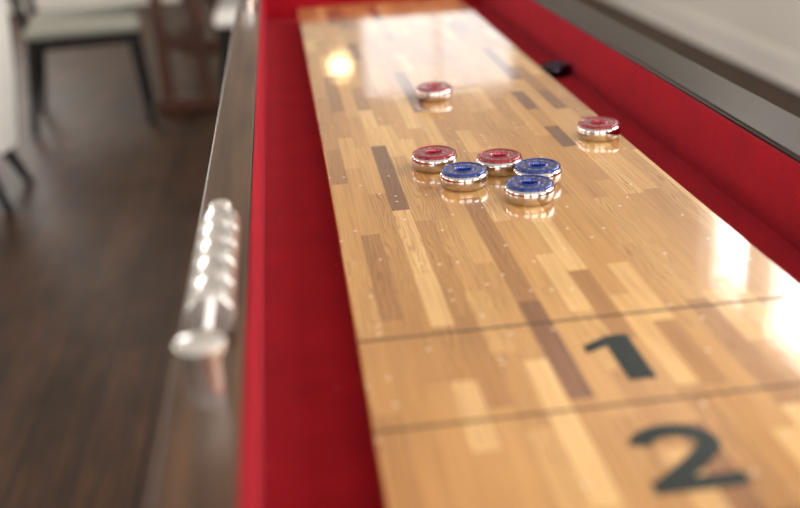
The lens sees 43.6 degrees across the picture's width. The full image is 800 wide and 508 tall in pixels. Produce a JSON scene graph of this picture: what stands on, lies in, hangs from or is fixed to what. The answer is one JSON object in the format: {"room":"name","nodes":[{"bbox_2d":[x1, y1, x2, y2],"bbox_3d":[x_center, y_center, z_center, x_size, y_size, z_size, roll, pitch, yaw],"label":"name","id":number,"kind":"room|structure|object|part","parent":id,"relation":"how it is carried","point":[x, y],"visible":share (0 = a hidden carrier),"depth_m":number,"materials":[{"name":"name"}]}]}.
{"room":"game room","nodes":[
{"label":"game room","id":0,"kind":"room"},
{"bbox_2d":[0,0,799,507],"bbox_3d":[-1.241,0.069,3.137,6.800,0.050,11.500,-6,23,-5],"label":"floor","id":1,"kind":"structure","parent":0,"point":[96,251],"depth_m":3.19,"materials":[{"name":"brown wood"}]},
{"bbox_2d":[0,0,33,212],"bbox_3d":[-1.666,-0.591,3.592,0.591,0.867,0.660,-6,23,-5],"label":"tub chair","id":2,"kind":"object","parent":1,"relation":"on","point":[8,137],"visible":1,"depth_m":3.60,"materials":[{"name":"white fabric"}]},
{"bbox_2d":[8,0,155,135],"bbox_3d":[-1.506,-1.063,4.656,0.586,0.880,0.529,-8,23,-12],"label":"dining chair","id":3,"kind":"object","parent":1,"relation":"on","point":[111,24],"visible":1,"depth_m":4.49,"materials":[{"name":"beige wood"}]},
{"bbox_3d":[-1.758,-1.288,4.497,0.050,0.320,0.450,-18,25,-7],"label":"backrest","id":4,"kind":"part","parent":3,"relation":"part of","materials":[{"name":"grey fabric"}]},
{"bbox_3d":[-1.469,-1.084,4.658,0.500,0.062,0.500,-8,23,-12],"label":"seat","id":5,"kind":"part","parent":3,"relation":"part of","materials":[{"name":"grey fabric"}]},
{"bbox_3d":[-1.471,-1.033,4.678,0.470,0.050,0.470,-8,23,-12],"label":"seat frame","id":6,"kind":"part","parent":3,"relation":"part of","materials":[{"name":"black wood"}]},
{"bbox_2d":[149,0,219,112],"bbox_3d":[-1.138,-1.352,5.435,0.840,0.760,1.870,-6,23,-5],"label":"dining table","id":7,"kind":"object","parent":1,"relation":"on","point":[189,35],"visible":0.88,"depth_m":4.77,"materials":[{"name":"brown wood"}]},
{"bbox_2d":[213,0,237,86],"bbox_3d":[-0.571,-1.133,4.691,0.586,0.880,0.529,-6,23,-5],"label":"dining chair","id":8,"kind":"object","parent":1,"relation":"on","point":[224,17],"visible":0.3,"depth_m":4.48,"materials":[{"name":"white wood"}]},
{"bbox_3d":[-0.610,-1.144,4.681,0.500,0.062,0.500,-6,23,-5],"label":"seat","id":9,"kind":"part","parent":8,"relation":"part of","materials":[{"name":"white fabric"}]},
{"bbox_3d":[-0.602,-1.095,4.702,0.470,0.050,0.470,-6,23,-5],"label":"seat frame","id":10,"kind":"part","parent":8,"relation":"part of","materials":[{"name":"black wood"}]},
{"bbox_2d":[147,0,799,507],"bbox_3d":[0.110,0.133,1.636,0.697,0.855,2.540,-6,23,-5],"label":"table","id":11,"kind":"object","parent":1,"relation":"on","point":[630,337],"visible":0.99,"depth_m":0.95,"materials":[{"name":"brown wood"}]},
{"bbox_3d":[-0.228,-0.139,1.478,0.051,0.195,2.540,-6,23,-5],"label":"rail","id":12,"kind":"part","parent":11,"relation":"part of","materials":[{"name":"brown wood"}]},
{"bbox_2d":[174,199,240,408],"bbox_3d":[-0.145,0.021,0.780,0.036,0.046,0.316,-6,23,-5],"label":"abacus scorer","id":13,"kind":"object","parent":11,"relation":"on","point":[211,305],"visible":1,"depth_m":0.72,"materials":[{"name":"silver metal"}]},
{"bbox_3d":[-0.128,0.075,0.650,0.033,0.046,0.033,-6,23,-5],"label":"post","id":14,"kind":"part","parent":13,"relation":"part of","materials":[{"name":"silver metal"}]},
{"bbox_3d":[-0.145,0.021,0.782,0.007,0.007,0.287,-6,23,-5],"label":"rod","id":15,"kind":"part","parent":13,"relation":"part of","materials":[{"name":"silver metal"}]},
{"bbox_3d":[-0.163,-0.031,0.915,0.025,0.038,0.025,-6,23,-5],"label":"post","id":16,"kind":"part","parent":13,"relation":"part of","materials":[{"name":"silver metal"}]},
{"bbox_2d":[240,0,255,15],"bbox_3d":[-0.335,-0.573,2.207,0.036,0.046,0.316,-6,23,-5],"label":"abacus scorer","id":17,"kind":"object","parent":11,"relation":"on","point":[247,7],"visible":1,"depth_m":2.07,"materials":[{"name":"silver metal"}]},
{"bbox_2d":[416,82,451,102],"bbox_3d":[0.054,-0.255,1.576,0.058,0.021,0.058,-2,23,3],"label":"puck","id":18,"kind":"object","parent":11,"relation":"on","point":[430,92],"visible":1,"depth_m":1.56,"materials":[{"name":"silver metal"}]},
{"bbox_2d":[411,145,457,172],"bbox_3d":[0.043,-0.119,1.257,0.058,0.021,0.058,-22,29,-37],"label":"puck","id":19,"kind":"object","parent":11,"relation":"on","point":[426,159],"visible":0.97,"depth_m":1.24,"materials":[{"name":"silver metal"}]},
{"bbox_2d":[440,162,487,191],"bbox_3d":[0.076,-0.092,1.188,0.058,0.021,0.058,14,28,35],"label":"puck","id":20,"kind":"object","parent":11,"relation":"on","point":[458,176],"visible":1,"depth_m":1.17,"materials":[{"name":"silver metal"}]},
{"bbox_2d":[476,148,522,176],"bbox_3d":[0.122,-0.113,1.230,0.058,0.021,0.058,10,26,28],"label":"puck","id":21,"kind":"object","parent":11,"relation":"on","point":[499,162],"visible":0.94,"depth_m":1.21,"materials":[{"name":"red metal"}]},
{"bbox_2d":[504,174,554,206],"bbox_3d":[0.146,-0.072,1.131,0.058,0.021,0.058,13,28,33],"label":"puck","id":22,"kind":"object","parent":11,"relation":"on","point":[530,190],"visible":1,"depth_m":1.11,"materials":[{"name":"silver metal"}]},
{"bbox_2d":[513,158,561,184],"bbox_3d":[0.163,-0.097,1.186,0.058,0.021,0.058,-15,26,-26],"label":"puck","id":23,"kind":"object","parent":11,"relation":"on","point":[550,168],"visible":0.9,"depth_m":1.17,"materials":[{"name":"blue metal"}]},
{"bbox_2d":[540,61,570,77],"bbox_3d":[0.287,-0.341,1.849,0.058,0.021,0.058,8,25,25],"label":"puck","id":24,"kind":"object","parent":11,"relation":"on","point":[555,69],"visible":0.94,"depth_m":1.83,"materials":[{"name":"blue metal"}]},
{"bbox_2d":[577,117,620,141],"bbox_3d":[0.266,-0.167,1.339,0.058,0.021,0.058,14,28,35],"label":"puck","id":25,"kind":"object","parent":11,"relation":"on","point":[591,129],"visible":1,"depth_m":1.32,"materials":[{"name":"silver metal"}]},
{"bbox_3d":[0.401,-0.201,1.536,0.074,0.195,2.540,-6,23,-5],"label":"rail","id":26,"kind":"part","parent":11,"relation":"part of","materials":[{"name":"red fabric"}]},
{"bbox_2d":[665,0,799,55],"bbox_3d":[1.961,-1.841,2.769,0.150,3.400,11.200,-6,23,-5],"label":"wall","id":27,"kind":"structure","parent":0,"point":[774,22],"depth_m":4.88,"materials":[{"name":"beige paint"}]},
{"bbox_2d":[606,0,799,92],"bbox_3d":[1.962,-0.341,3.393,0.024,0.155,11.200,-6,23,-5],"label":"baseboard","id":28,"kind":"structure","parent":27,"relation":"attached to","point":[782,66],"depth_m":5.28,"materials":[{"name":"white paint"}]},
{"bbox_3d":[-2.027,-3.681,7.666,6.500,3.400,0.150,-6,23,-5],"label":"wall","id":29,"kind":"structure","parent":0,"visible":0},
{"bbox_2d":[6,0,178,12],"bbox_3d":[-1.928,-2.156,8.218,6.440,0.155,0.024,-6,23,-5],"label":"baseboard","id":30,"kind":"structure","parent":29,"relation":"attached to","point":[41,5],"depth_m":8.16,"materials":[{"name":"white paint"}]}
]}

